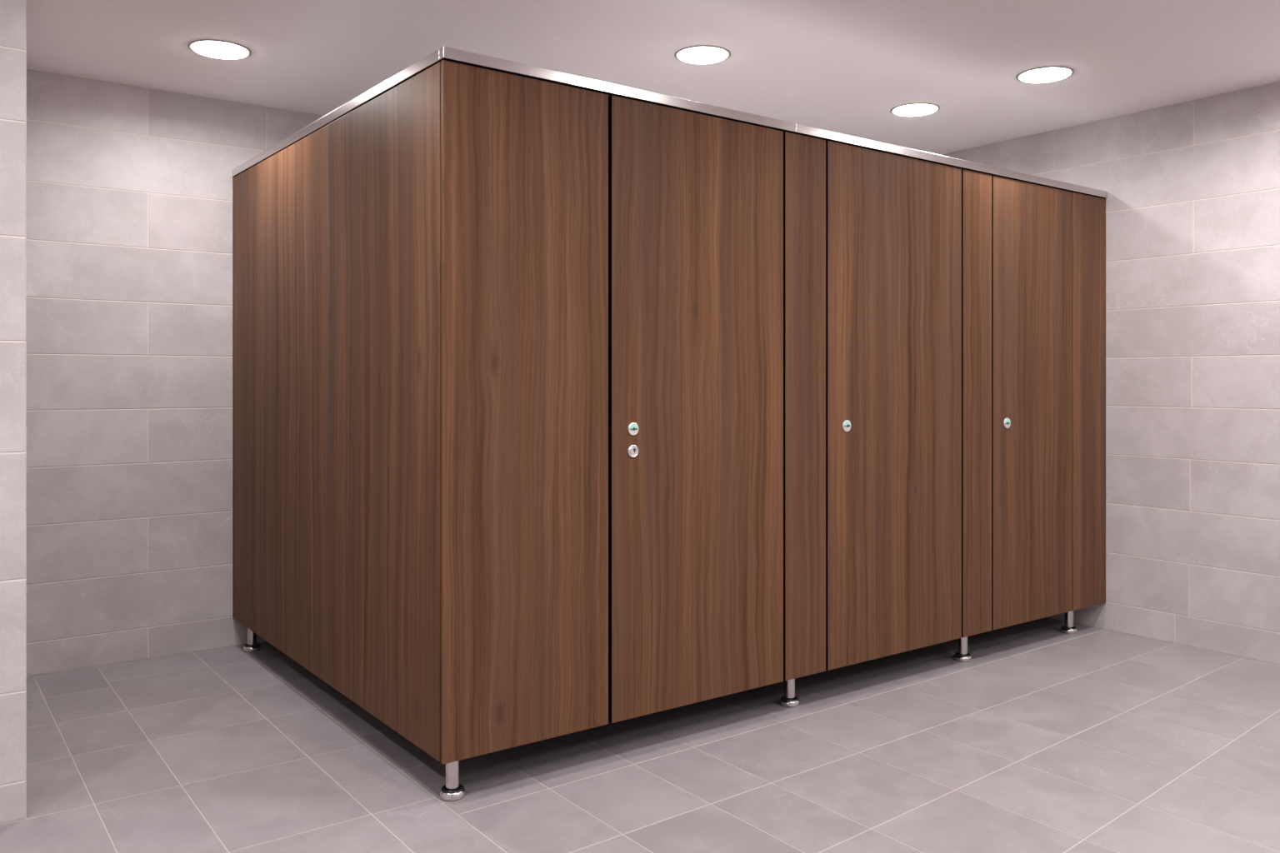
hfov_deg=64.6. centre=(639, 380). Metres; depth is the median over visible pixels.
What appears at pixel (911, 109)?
recessed light
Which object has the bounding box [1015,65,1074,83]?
recessed light
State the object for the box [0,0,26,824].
wall
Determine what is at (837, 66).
ceiling
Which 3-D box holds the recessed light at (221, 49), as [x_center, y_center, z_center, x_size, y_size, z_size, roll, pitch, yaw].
[-1.508,-1.185,3.640,0.212,0.012,0.212,0,0,-36]
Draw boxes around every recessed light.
[187,39,251,59]
[674,45,730,64]
[890,102,939,116]
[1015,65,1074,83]
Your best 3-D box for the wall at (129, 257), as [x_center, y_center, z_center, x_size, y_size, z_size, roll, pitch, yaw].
[-0.762,-0.030,5.110,4.282,2.323,0.120,0,0,-36]
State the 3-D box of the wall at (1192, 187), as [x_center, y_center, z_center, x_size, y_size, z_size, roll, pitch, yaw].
[2.863,-0.030,3.698,0.120,2.323,6.456,0,0,-36]
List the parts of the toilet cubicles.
leg, panel, rail, leg, panel, rail, door, leg, panel, door, rail, leg, panel, door, leg, panel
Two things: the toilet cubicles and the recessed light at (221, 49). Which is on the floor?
the toilet cubicles
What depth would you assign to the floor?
2.96 m
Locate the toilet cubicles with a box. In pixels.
[232,46,1107,801]
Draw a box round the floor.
[0,617,1279,852]
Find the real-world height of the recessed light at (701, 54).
0.012 m
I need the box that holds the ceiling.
[26,0,1279,154]
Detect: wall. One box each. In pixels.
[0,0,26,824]
[25,69,324,676]
[940,81,1279,664]

